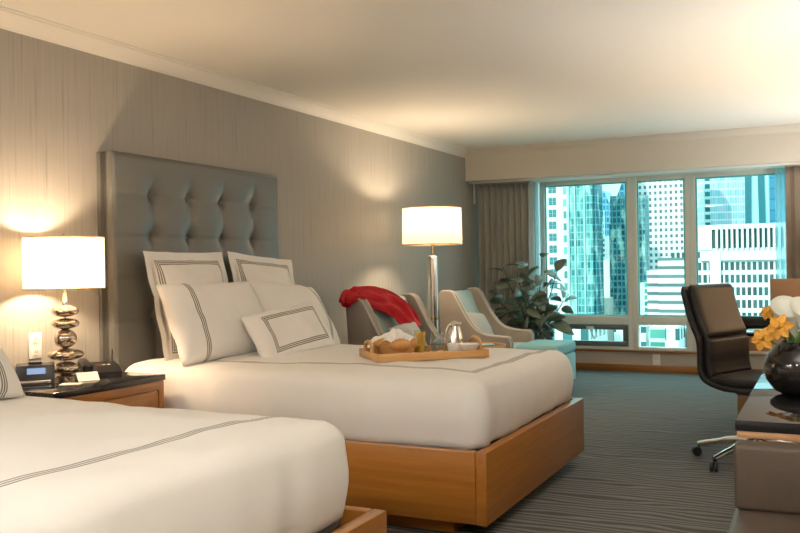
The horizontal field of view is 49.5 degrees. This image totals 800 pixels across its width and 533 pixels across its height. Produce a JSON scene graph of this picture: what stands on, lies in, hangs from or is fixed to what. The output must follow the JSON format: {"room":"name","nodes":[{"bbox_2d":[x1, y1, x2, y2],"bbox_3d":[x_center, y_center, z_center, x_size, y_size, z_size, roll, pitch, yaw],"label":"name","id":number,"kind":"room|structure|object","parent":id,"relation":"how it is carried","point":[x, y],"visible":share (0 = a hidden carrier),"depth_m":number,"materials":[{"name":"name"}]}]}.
{"room":"hotel room","nodes":[
{"label":"hotel room","id":0,"kind":"room"},
{"bbox_2d":[0,28,478,373],"bbox_3d":[-1.749,-0.019,4.783,0.120,2.468,12.240,-1,0,26],"label":"wall","id":1,"kind":"structure","parent":0,"point":[343,190],"depth_m":5.61,"materials":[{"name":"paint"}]},
{"bbox_2d":[28,332,41,358],"bbox_3d":[-1.852,0.402,4.412,0.011,0.130,0.080,-1,0,26],"label":"wall outlet","id":2,"kind":"object","parent":1,"relation":"attached to","point":[34,339],"visible":1,"depth_m":4.41,"materials":[{"name":"white plastic"}]},
{"bbox_2d":[33,347,38,355],"bbox_3d":[-1.849,0.432,4.410,0.004,0.040,0.036,-1,0,26],"label":"socket","id":3,"kind":"object","parent":2,"relation":"attached to","point":[35,349],"depth_m":4.41,"materials":[{"name":"white plastic"}]},
{"bbox_2d":[33,336,38,343],"bbox_3d":[-1.850,0.372,4.410,0.004,0.040,0.036,-1,0,26],"label":"socket","id":4,"kind":"object","parent":2,"relation":"attached to","point":[35,338],"depth_m":4.41,"materials":[{"name":"white plastic"}]},
{"bbox_2d":[0,5,469,157],"bbox_3d":[-1.805,-1.211,4.472,0.088,0.082,11.650,-1,0,26],"label":"trim","id":5,"kind":"structure","parent":1,"relation":"attached to","point":[16,21],"depth_m":5.45,"materials":[{"name":"white paint"}]},
{"bbox_2d":[473,184,474,203],"bbox_3d":[0.840,-0.819,9.833,0.018,0.220,0.018,-1,0,26],"label":"wand","id":6,"kind":"object","parent":1,"relation":"hanging from","point":[473,184],"visible":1,"depth_m":9.82,"materials":[{"name":"white paint"}]},
{"bbox_2d":[476,181,535,328],"bbox_3d":[1.183,0.104,9.737,0.664,2.092,0.110,-1,0,26],"label":"drape","id":7,"kind":"object","parent":1,"relation":"hanging from","point":[505,209],"visible":0.52,"depth_m":9.73,"materials":[{"name":"brown fabric"}]},
{"bbox_2d":[533,182,542,330],"bbox_3d":[1.539,0.102,9.717,0.110,2.085,0.038,-1,0,26],"label":"sheer curtain","id":8,"kind":"object","parent":1,"relation":"hanging from","point":[537,185],"visible":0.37,"depth_m":9.71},
{"bbox_2d":[465,131,799,182],"bbox_3d":[2.721,-1.154,9.067,4.150,0.346,0.590,-1,0,26],"label":"soffit","id":9,"kind":"object","parent":1,"relation":"attached to","point":[774,148],"depth_m":8.90,"materials":[{"name":"beige paint"}]},
{"bbox_2d":[467,123,799,155],"bbox_3d":[2.571,-1.292,8.766,4.150,0.066,0.079,-1,0,26],"label":"trim","id":10,"kind":"structure","parent":1,"relation":"attached to","point":[784,128],"depth_m":8.83,"materials":[{"name":"beige paint"}]},
{"bbox_2d":[469,162,799,183],"bbox_3d":[2.660,-0.973,8.937,4.150,0.014,0.100,-1,0,26],"label":"trim","id":11,"kind":"structure","parent":1,"relation":"attached to","point":[794,163],"depth_m":8.99,"materials":[{"name":"white paint"}]},
{"bbox_2d":[574,348,766,368],"bbox_3d":[2.887,-0.096,9.370,4.390,2.468,0.155,-1,0,26],"label":"wall","id":12,"kind":"structure","parent":1,"relation":"in","point":[634,358],"depth_m":9.45,"materials":[{"name":"beige paint"}]},
{"bbox_2d":[541,177,633,349],"bbox_3d":[2.077,-0.027,9.721,1.035,1.893,0.142,-1,0,26],"label":"window","id":13,"kind":"structure","parent":12,"relation":"attached to","point":[575,321],"depth_m":9.62,"materials":[{"name":"white paint"}]},
{"bbox_2d":[653,354,659,364],"bbox_3d":[2.771,1.005,9.383,0.080,0.120,0.010,-1,0,26],"label":"wall outlet","id":14,"kind":"object","parent":12,"relation":"attached to","point":[656,357],"visible":1,"depth_m":9.38,"materials":[{"name":"white plastic"}]},
{"bbox_2d":[631,174,691,351],"bbox_3d":[2.828,-0.039,9.385,0.610,1.893,0.080,-1,0,26],"label":"window","id":15,"kind":"structure","parent":12,"relation":"attached to","point":[638,319],"depth_m":9.38,"materials":[{"name":"white paint"}]},
{"bbox_2d":[576,363,763,373],"bbox_3d":[2.882,1.103,9.323,4.150,0.072,0.022,-1,0,26],"label":"baseboard","id":16,"kind":"structure","parent":12,"relation":"attached to","point":[588,366],"depth_m":9.45,"materials":[{"name":"orange wood"}]},
{"bbox_2d":[689,168,774,353],"bbox_3d":[3.876,-0.056,8.870,1.725,1.893,0.080,-1,0,26],"label":"window","id":17,"kind":"structure","parent":12,"relation":"attached to","point":[693,177],"depth_m":9.20,"materials":[{"name":"white paint"}]},
{"bbox_2d":[775,168,786,278],"bbox_3d":[3.811,0.067,8.602,0.155,2.085,0.037,-1,0,26],"label":"sheer curtain","id":18,"kind":"object","parent":1,"relation":"hanging from","point":[780,200],"visible":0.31,"depth_m":8.61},
{"bbox_2d":[785,165,799,278],"bbox_3d":[4.139,0.058,8.283,0.834,2.092,0.109,-1,0,26],"label":"drape","id":19,"kind":"object","parent":1,"relation":"hanging from","point":[792,172],"visible":0.5,"depth_m":8.43,"materials":[{"name":"fabric"}]},
{"bbox_2d":[0,0,799,148],"bbox_3d":[0.146,-1.343,3.840,4.390,0.120,12.480,-1,0,26],"label":"ceiling","id":20,"kind":"structure","parent":0,"point":[469,74],"depth_m":5.29,"materials":[{"name":"white paint"}]},
{"bbox_2d":[387,369,748,532],"bbox_3d":[0.187,1.245,3.841,4.390,0.120,12.480,-1,0,26],"label":"floor","id":21,"kind":"structure","parent":0,"point":[637,470],"depth_m":4.99,"materials":[{"name":"carpet"}]},
{"bbox_2d":[22,372,165,407],"bbox_3d":[-1.595,0.883,4.222,0.585,0.660,0.715,-1,0,26],"label":"nightstand","id":22,"kind":"object","parent":21,"relation":"on","point":[134,389],"visible":0.2,"depth_m":4.16,"materials":[{"name":"orange wood"}]},
{"bbox_2d":[15,361,54,385],"bbox_3d":[-1.715,0.502,4.085,0.170,0.106,0.092,-1,0,-22],"label":"clock radio","id":23,"kind":"object","parent":22,"relation":"on","point":[35,373],"visible":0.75,"depth_m":4.05,"materials":[{"name":"black plastic"}]},
{"bbox_2d":[20,380,50,384],"bbox_3d":[-1.701,0.539,4.051,0.140,0.016,0.019,-1,0,-22],"label":"speaker grille","id":24,"kind":"object","parent":23,"relation":"attached to","point":[23,382],"depth_m":4.04,"materials":[{"name":"silver metal"}]},
{"bbox_2d":[21,234,105,379],"bbox_3d":[-1.657,0.195,4.294,0.386,0.717,0.386,-1,0,26],"label":"table lamp","id":25,"kind":"object","parent":22,"relation":"on","point":[63,262],"visible":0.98,"depth_m":4.16,"materials":[{"name":"white fabric"}]},
{"bbox_2d":[62,292,67,304],"bbox_3d":[-1.658,0.159,4.294,0.028,0.070,0.028,-1,0,26],"label":"socket","id":26,"kind":"object","parent":25,"relation":"attached to","point":[64,294],"depth_m":4.28,"materials":[{"name":"gold metal"}]},
{"bbox_2d":[59,383,82,385],"bbox_3d":[-1.538,0.550,4.060,0.090,0.004,0.060,-1,0,-2],"label":"note card","id":27,"kind":"object","parent":22,"relation":"on","point":[62,384],"visible":1,"depth_m":4.04,"materials":[{"name":"white paper"}]},
{"bbox_2d":[74,371,99,381],"bbox_3d":[-1.521,0.532,4.216,0.100,0.038,0.095,-1,0,-34],"label":"tent card","id":28,"kind":"object","parent":22,"relation":"on","point":[84,376],"visible":1,"depth_m":4.20,"materials":[{"name":"white paper"}]},
{"bbox_2d":[77,349,121,375],"bbox_3d":[-1.543,0.494,4.452,0.195,0.116,0.195,-1,0,-29],"label":"telephone","id":29,"kind":"object","parent":22,"relation":"on","point":[104,368],"visible":0.94,"depth_m":4.41,"materials":[{"name":"black plastic"}]},
{"bbox_2d":[97,151,583,532],"bbox_3d":[-0.302,0.268,4.954,2.315,1.848,1.725,-1,0,26],"label":"bed","id":30,"kind":"object","parent":21,"relation":"on","point":[145,203],"visible":0.45,"depth_m":4.79,"materials":[{"name":"orange wood"}]},
{"bbox_2d":[227,251,294,284],"bbox_3d":[-0.858,0.226,5.706,0.229,0.651,0.730,-1,0,32],"label":"euro sham","id":31,"kind":"object","parent":30,"relation":"on","point":[244,267],"visible":0.34,"depth_m":5.64,"materials":[{"name":"white fabric"}]},
{"bbox_2d":[240,301,334,357],"bbox_3d":[-0.640,0.384,5.077,0.223,0.338,0.706,-1,0,32],"label":"pillow","id":32,"kind":"object","parent":30,"relation":"on","point":[300,327],"visible":0.89,"depth_m":4.96,"materials":[{"name":"white fabric"}]},
{"bbox_2d":[125,344,573,449],"bbox_3d":[-0.262,0.637,4.892,2.159,0.341,1.598,-1,0,26],"label":"duvet","id":33,"kind":"object","parent":30,"relation":"on","point":[459,403],"visible":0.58,"depth_m":4.14,"materials":[{"name":"white fabric"}]},
{"bbox_2d":[143,251,227,360],"bbox_3d":[-1.183,0.222,5.042,0.212,0.623,0.709,-1,0,22],"label":"euro sham","id":34,"kind":"object","parent":33,"relation":"on","point":[162,268],"visible":0.34,"depth_m":4.89,"materials":[{"name":"white fabric"}]},
{"bbox_2d":[155,281,262,366],"bbox_3d":[-1.018,0.304,4.894,0.295,0.430,0.785,-1,0,31],"label":"bed pillow","id":35,"kind":"object","parent":33,"relation":"on","point":[205,323],"visible":0.88,"depth_m":4.70,"materials":[{"name":"white fabric"}]},
{"bbox_2d":[250,281,339,343],"bbox_3d":[-0.683,0.314,5.577,0.335,0.462,0.794,-1,0,31],"label":"bed pillow","id":36,"kind":"object","parent":33,"relation":"on","point":[270,295],"visible":0.35,"depth_m":5.46,"materials":[{"name":"white fabric"}]},
{"bbox_2d":[359,335,488,362],"bbox_3d":[0.120,0.423,4.558,0.608,0.100,0.360,-1,0,-17],"label":"serving tray","id":37,"kind":"object","parent":33,"relation":"on","point":[371,353],"visible":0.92,"depth_m":4.41,"materials":[{"name":"brown wood"}]},
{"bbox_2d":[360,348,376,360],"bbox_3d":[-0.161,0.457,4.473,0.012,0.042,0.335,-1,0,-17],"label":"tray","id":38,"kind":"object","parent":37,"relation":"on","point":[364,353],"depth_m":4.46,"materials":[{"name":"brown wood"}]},
{"bbox_2d":[371,328,418,353],"bbox_3d":[-0.029,0.395,4.532,0.252,0.140,0.252,-1,0,-17],"label":"bread basket","id":39,"kind":"object","parent":37,"relation":"on","point":[394,334],"visible":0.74,"depth_m":4.46,"materials":[{"name":"wicker"}]},
{"bbox_2d":[373,338,390,347],"bbox_3d":[-0.079,0.396,4.457,0.122,0.059,0.068,-1,0,20],"label":"croissant","id":40,"kind":"object","parent":39,"relation":"in","point":[379,342],"visible":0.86,"depth_m":4.44,"materials":[{"name":"brown food"}]},
{"bbox_2d":[388,338,410,350],"bbox_3d":[0.003,0.399,4.425,0.123,0.066,0.072,-1,0,-23],"label":"bread roll","id":41,"kind":"object","parent":39,"relation":"in","point":[399,344],"visible":1,"depth_m":4.40,"materials":[{"name":"brown food"}]},
{"bbox_2d":[410,337,417,347],"bbox_3d":[0.058,0.394,4.486,0.068,0.059,0.122,-1,0,27],"label":"croissant","id":42,"kind":"object","parent":39,"relation":"in","point":[414,342],"visible":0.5,"depth_m":4.46,"materials":[{"name":"brown food"}]},
{"bbox_2d":[414,330,425,351],"bbox_3d":[0.106,0.402,4.606,0.062,0.125,0.062,-1,0,-17],"label":"juice glass","id":43,"kind":"object","parent":37,"relation":"on","point":[421,336],"visible":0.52,"depth_m":4.58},
{"bbox_2d":[430,333,443,350],"bbox_3d":[0.199,0.406,4.644,0.074,0.115,0.074,-1,0,-17],"label":"water glass","id":44,"kind":"object","parent":37,"relation":"on","point":[437,340],"visible":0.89,"depth_m":4.64,"materials":[{"name":"clear glass"}]},
{"bbox_2d":[445,321,463,350],"bbox_3d":[0.293,0.376,4.654,0.100,0.172,0.108,-1,0,4],"label":"coffee pot","id":45,"kind":"object","parent":37,"relation":"on","point":[454,335],"visible":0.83,"depth_m":4.63,"materials":[{"name":"silver metal"}]},
{"bbox_2d":[447,343,461,350],"bbox_3d":[0.288,0.433,4.549,0.087,0.058,0.080,-1,0,23],"label":"coffee cup","id":46,"kind":"object","parent":37,"relation":"on","point":[450,346],"visible":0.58,"depth_m":4.52,"materials":[{"name":"white ceramic"}]},
{"bbox_2d":[461,343,479,349],"bbox_3d":[0.363,0.433,4.569,0.116,0.055,0.116,-1,0,-17],"label":"bowl","id":47,"kind":"object","parent":37,"relation":"on","point":[464,346],"visible":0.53,"depth_m":4.53,"materials":[{"name":"white ceramic"}]},
{"bbox_2d":[318,505,386,532],"bbox_3d":[-1.431,0.287,2.658,2.315,1.848,1.725,-1,0,26],"label":"bed","id":48,"kind":"object","parent":21,"relation":"on","point":[354,519],"visible":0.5,"depth_m":2.78,"materials":[{"name":"orange wood"}]},
{"bbox_2d":[0,396,348,532],"bbox_3d":[-1.406,0.646,2.597,2.126,0.363,1.574,-1,0,26],"label":"duvet","id":49,"kind":"object","parent":48,"relation":"on","point":[67,465],"visible":1,"depth_m":2.29,"materials":[{"name":"white fabric"}]},
{"bbox_2d":[0,347,25,398],"bbox_3d":[-1.690,0.290,2.985,0.350,0.419,0.789,-1,0,22],"label":"bed pillow","id":50,"kind":"object","parent":49,"relation":"on","point":[10,385],"visible":1,"depth_m":3.21,"materials":[{"name":"white fabric"}]},
{"bbox_2d":[346,293,445,344],"bbox_3d":[0.110,0.702,6.733,0.684,0.965,0.882,-1,0,30],"label":"armchair","id":51,"kind":"object","parent":21,"relation":"on","point":[364,323],"visible":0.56,"depth_m":6.50,"materials":[{"name":"beige fabric"}]},
{"bbox_2d":[339,286,420,326],"bbox_3d":[-0.161,0.339,6.728,0.805,0.388,0.243,-1,0,-41],"label":"throw blanket","id":52,"kind":"object","parent":51,"relation":"on","point":[383,300],"visible":0.94,"depth_m":6.73,"materials":[{"name":"red fabric"}]},
{"bbox_2d":[388,322,426,344],"bbox_3d":[0.073,0.595,6.723,0.202,0.352,0.442,-1,0,23],"label":"napkin","id":53,"kind":"object","parent":51,"relation":"on","point":[409,328],"visible":0.16,"depth_m":6.68,"materials":[{"name":"grey fabric"}]},
{"bbox_2d":[402,206,462,330],"bbox_3d":[0.290,0.334,7.583,0.532,1.694,0.532,-1,0,26],"label":"floor lamp","id":54,"kind":"object","parent":21,"relation":"on","point":[431,226],"visible":0.77,"depth_m":7.39,"materials":[{"name":"white fabric"}]},
{"bbox_2d":[438,287,534,348],"bbox_3d":[0.830,0.690,8.196,0.684,0.965,0.882,-1,0,22],"label":"armchair","id":55,"kind":"object","parent":21,"relation":"on","point":[453,305],"visible":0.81,"depth_m":7.91,"materials":[{"name":"beige fabric"}]},
{"bbox_2d":[467,312,493,334],"bbox_3d":[0.753,0.588,8.171,0.200,0.338,0.449,-1,0,22],"label":"cushion","id":56,"kind":"object","parent":55,"relation":"on","point":[480,321],"visible":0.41,"depth_m":8.07,"materials":[{"name":"grey fabric"}]},
{"bbox_2d":[514,342,525,348],"bbox_3d":[0.901,0.803,8.168,0.502,0.135,0.700,-1,0,22],"label":"seat cushion","id":57,"kind":"object","parent":55,"relation":"on","point":[515,343],"depth_m":8.26,"materials":[{"name":"teal fabric"}]},
{"bbox_2d":[467,342,505,347],"bbox_3d":[0.683,0.916,7.339,0.434,0.518,0.434,-1,0,26],"label":"side table","id":58,"kind":"object","parent":21,"relation":"on","point":[497,345],"visible":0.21,"depth_m":7.26,"materials":[{"name":"brown wood"}]},
{"bbox_2d":[482,343,494,345],"bbox_3d":[0.692,0.658,7.321,0.200,0.008,0.150,-1,0,-2],"label":"magazine","id":59,"kind":"object","parent":58,"relation":"on","point":[483,344],"visible":0.51,"depth_m":7.27,"materials":[{"name":"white paper"}]},
{"bbox_2d":[488,253,576,339],"bbox_3d":[1.359,0.513,9.088,1.010,1.301,0.684,-1,0,26],"label":"rubber plant","id":60,"kind":"object","parent":21,"relation":"on","point":[535,321],"visible":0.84,"depth_m":9.05,"materials":[{"name":"green plant"}]},
{"bbox_2d":[516,339,575,379],"bbox_3d":[1.354,0.931,8.012,0.400,0.465,0.610,-1,0,26],"label":"ottoman","id":61,"kind":"object","parent":21,"relation":"on","point":[567,347],"visible":0.29,"depth_m":7.91,"materials":[{"name":"teal fabric"}]},
{"bbox_2d":[516,339,575,353],"bbox_3d":[1.351,0.751,8.012,0.400,0.105,0.610,-1,0,26],"label":"seat cushion","id":62,"kind":"object","parent":61,"relation":"on","point":[564,346],"depth_m":7.85,"materials":[{"name":"teal fabric"}]},
{"bbox_2d":[681,283,799,471],"bbox_3d":[2.059,0.631,5.083,0.755,1.045,0.757,-1,0,-39],"label":"office chair","id":63,"kind":"object","parent":21,"relation":"on","point":[718,328],"visible":0.73,"depth_m":5.15,"materials":[{"name":"black leather"}]},
{"bbox_2d":[727,440,799,532],"bbox_3d":[1.040,0.821,1.984,0.560,0.702,0.616,-1,0,26],"label":"leather chair","id":64,"kind":"object","parent":21,"relation":"on","point":[766,474],"visible":1,"depth_m":2.26,"materials":[{"name":"brown leather"}]},
{"bbox_2d":[735,371,799,441],"bbox_3d":[1.652,0.786,3.008,0.754,0.752,1.755,-1,0,26],"label":"console table","id":65,"kind":"object","parent":21,"relation":"on","point":[767,413],"visible":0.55,"depth_m":2.44,"materials":[{"name":"black glass"}]},
{"bbox_2d":[763,340,799,396],"bbox_3d":[1.298,0.329,2.819,0.220,0.172,0.220,-1,0,26],"label":"flower vase","id":66,"kind":"object","parent":65,"relation":"on","point":[781,366],"visible":0.94,"depth_m":2.76,"materials":[{"name":"black ceramic"}]},
{"bbox_2d":[751,327,778,350],"bbox_3d":[1.204,0.253,2.812,0.127,0.116,0.051,-1,0,22],"label":"bloom","id":67,"kind":"object","parent":66,"relation":"in","point":[762,338],"visible":0.96,"depth_m":2.81,"materials":[{"name":"orange plant"}]},
{"bbox_2d":[760,306,773,320],"bbox_3d":[1.251,0.219,2.862,0.129,0.181,0.027,-1,0,41],"label":"bloom","id":68,"kind":"object","parent":66,"relation":"in","point":[766,312],"visible":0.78,"depth_m":2.88,"materials":[{"name":"orange plant"}]},
{"bbox_2d":[766,315,794,342],"bbox_3d":[1.231,0.232,2.783,0.096,0.156,0.059,-1,0,4],"label":"bloom","id":69,"kind":"object","parent":66,"relation":"in","point":[779,326],"visible":0.99,"depth_m":2.77,"materials":[{"name":"orange plant"}]},
{"bbox_2d":[774,324,781,329],"bbox_3d":[1.206,0.193,2.773,0.029,0.023,0.020,-1,0,-39],"label":"flower center","id":70,"kind":"object","parent":69,"relation":"on","point":[776,326],"depth_m":2.77,"materials":[{"name":"orange plant"}]},
{"bbox_2d":[770,296,799,342],"bbox_3d":[1.256,0.232,2.824,0.095,0.273,0.094,-1,0,26],"label":"calla lily","id":71,"kind":"object","parent":66,"relation":"in","point":[779,305],"visible":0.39,"depth_m":2.85,"materials":[{"name":"white plant"}]},
{"bbox_2d":[782,331,799,342],"bbox_3d":[1.296,0.233,2.818,0.148,0.067,0.146,-1,0,26],"label":"greenery","id":72,"kind":"object","parent":66,"relation":"in","point":[792,338],"visible":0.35,"depth_m":2.78,"materials":[{"name":"green plant"}]},
{"bbox_2d":[789,296,799,330],"bbox_3d":[1.290,0.233,2.772,0.086,0.271,0.085,-1,0,26],"label":"calla lily","id":73,"kind":"object","parent":66,"relation":"in","point":[794,303],"visible":1,"depth_m":2.80,"materials":[{"name":"white plant"}]},
{"bbox_2d":[737,326,799,442],"bbox_3d":[2.749,0.777,5.687,1.130,0.732,0.900,-1,0,26],"label":"desk","id":74,"kind":"object","parent":21,"relation":"on","point":[741,400],"visible":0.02,"depth_m":5.60,"materials":[{"name":"brown wood"}]},
{"bbox_2d":[741,316,769,325],"bbox_3d":[2.570,0.385,6.117,0.440,0.055,0.180,-1,0,26],"label":"desk tray","id":75,"kind":"object","parent":74,"relation":"on","point":[748,320],"visible":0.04,"depth_m":6.07,"materials":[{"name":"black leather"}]},
{"bbox_2d":[770,279,799,315],"bbox_3d":[3.021,0.616,6.415,0.540,1.045,0.510,-1,0,26],"label":"chair","id":76,"kind":"object","parent":21,"relation":"on","point":[778,287],"visible":0.1,"depth_m":6.65,"materials":[{"name":"brown fabric"}]},
{"label":"outside","id":77,"kind":"structure","parent":0,"visible":0},
{"bbox_3d":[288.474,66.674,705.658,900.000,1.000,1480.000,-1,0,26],"label":"floor","id":78,"kind":"structure","parent":77,"visible":0},
{"bbox_2d":[546,187,569,313],"bbox_3d":[41.965,17.029,258.039,22.250,106.680,20.140,-1,0,26],"label":"apartment block","id":79,"kind":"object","parent":78,"relation":"on","point":[557,197],"visible":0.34,"depth_m":245.46,"materials":[{"name":"grey concrete"}]},
{"bbox_2d":[552,329,607,340],"bbox_3d":[17.218,38.319,85.469,5.600,65.100,8.000,-1,0,26],"label":"building","id":80,"kind":"structure","parent":78,"relation":"on","point":[579,334],"depth_m":81.74,"materials":[{"name":"stone"}]},
{"bbox_2d":[568,185,603,313],"bbox_3d":[44.546,22.360,205.404,6.400,96.000,8.400,-1,0,26],"label":"glass tower","id":81,"kind":"structure","parent":78,"relation":"on","point":[585,203],"depth_m":202.16,"materials":[{"name":"teal glass"}]},
{"bbox_2d":[603,236,608,259],"bbox_3d":[63.266,30.477,263.355,3.800,79.100,8.000,-1,0,26],"label":"stepped base","id":82,"kind":"object","parent":78,"relation":"on","point":[605,238],"visible":0.14,"depth_m":259.51,"materials":[{"name":"white concrete"}]},
{"bbox_2d":[603,259,609,296],"bbox_3d":[54.012,34.199,223.360,2.000,72.000,4.000,-1,0,26],"label":"tower","id":83,"kind":"structure","parent":78,"relation":"on","point":[606,263],"depth_m":221.48,"materials":[{"name":"grey concrete"}]},
{"bbox_2d":[602,191,611,235],"bbox_3d":[83.520,19.648,355.497,7.700,100.000,12.600,-1,0,26],"label":"tower","id":84,"kind":"structure","parent":78,"relation":"on","point":[605,195],"depth_m":349.12,"materials":[{"name":"blue glass"}]},
{"bbox_2d":[604,297,613,340],"bbox_3d":[50.249,38.965,215.221,4.700,62.600,6.000,-1,0,26],"label":"low office","id":85,"kind":"structure","parent":78,"relation":"on","point":[608,301],"depth_m":213.23,"materials":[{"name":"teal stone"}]},
{"bbox_2d":[617,183,624,195],"bbox_3d":[75.646,18.312,290.039,6.000,103.000,7.000,-1,0,26],"label":"spired tower","id":86,"kind":"structure","parent":78,"relation":"on","point":[621,192],"depth_m":286.83,"materials":[{"name":"blue glass"}]},
{"bbox_2d":[609,195,649,324],"bbox_3d":[58.512,26.179,219.964,9.100,87.900,6.000,-1,0,26],"label":"tower","id":87,"kind":"structure","parent":78,"relation":"on","point":[617,226],"depth_m":217.94,"materials":[{"name":"teal glass"}]},
{"bbox_2d":[614,325,650,346],"bbox_3d":[25.762,38.429,92.412,3.200,64.600,8.000,-1,0,26],"label":"building","id":88,"kind":"structure","parent":78,"relation":"on","point":[644,329],"depth_m":88.90,"materials":[{"name":"stone"}]},
{"bbox_2d":[640,282,647,314],"bbox_3d":[48.856,36.714,169.080,3.000,67.200,6.000,-1,0,26],"label":"mint office","id":89,"kind":"structure","parent":78,"relation":"on","point":[643,285],"depth_m":166.53,"materials":[{"name":"white concrete"}]},
{"bbox_2d":[649,325,665,346],"bbox_3d":[26.564,38.170,85.328,1.700,65.100,8.000,-1,0,26],"label":"building","id":90,"kind":"structure","parent":78,"relation":"on","point":[656,332],"depth_m":81.80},
{"bbox_2d":[638,180,683,270],"bbox_3d":[89.527,15.588,294.891,19.700,108.000,8.000,-1,0,26],"label":"grid tower","id":91,"kind":"structure","parent":78,"relation":"on","point":[666,230],"depth_m":290.71,"materials":[{"name":"white concrete"}]},
{"bbox_2d":[647,257,684,314],"bbox_3d":[47.117,34.429,148.742,7.500,71.850,8.000,-1,0,26],"label":"banded office","id":92,"kind":"structure","parent":78,"relation":"on","point":[664,284],"depth_m":145.29,"materials":[{"name":"white concrete"}]},
{"bbox_2d":[665,325,686,347],"bbox_3d":[27.071,38.063,82.849,1.200,65.300,8.000,-1,0,26],"label":"building","id":93,"kind":"structure","parent":78,"relation":"on","point":[675,335],"depth_m":79.38,"materials":[{"name":"stone"}]},
{"bbox_2d":[697,177,744,251],"bbox_3d":[118.553,13.111,316.203,18.800,112.000,16.100,-1,0,4],"label":"tower","id":94,"kind":"structure","parent":78,"relation":"on","point":[720,201],"depth_m":308.48,"materials":[{"name":"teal glass"}]},
{"bbox_2d":[671,223,776,315],"bbox_3d":[88.963,30.161,189.752,53.500,79.000,21.400,-1,0,26],"label":"finned office","id":95,"kind":"structure","parent":78,"relation":"on","point":[742,256],"depth_m":186.42,"materials":[{"name":"grey concrete"}]},
{"bbox_2d":[745,175,769,223],"bbox_3d":[115.854,3.174,280.721,7.600,132.000,6.000,-1,0,26],"label":"tower","id":96,"kind":"structure","parent":78,"relation":"on","point":[757,197],"depth_m":278.82,"materials":[{"name":"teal glass"}]},
{"bbox_2d":[769,175,775,222],"bbox_3d":[134.688,-1.133,290.367,19.400,140.000,10.000,-1,0,26],"label":"tower","id":97,"kind":"structure","parent":78,"relation":"on","point":[771,177],"depth_m":289.79,"materials":[{"name":"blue glass"}]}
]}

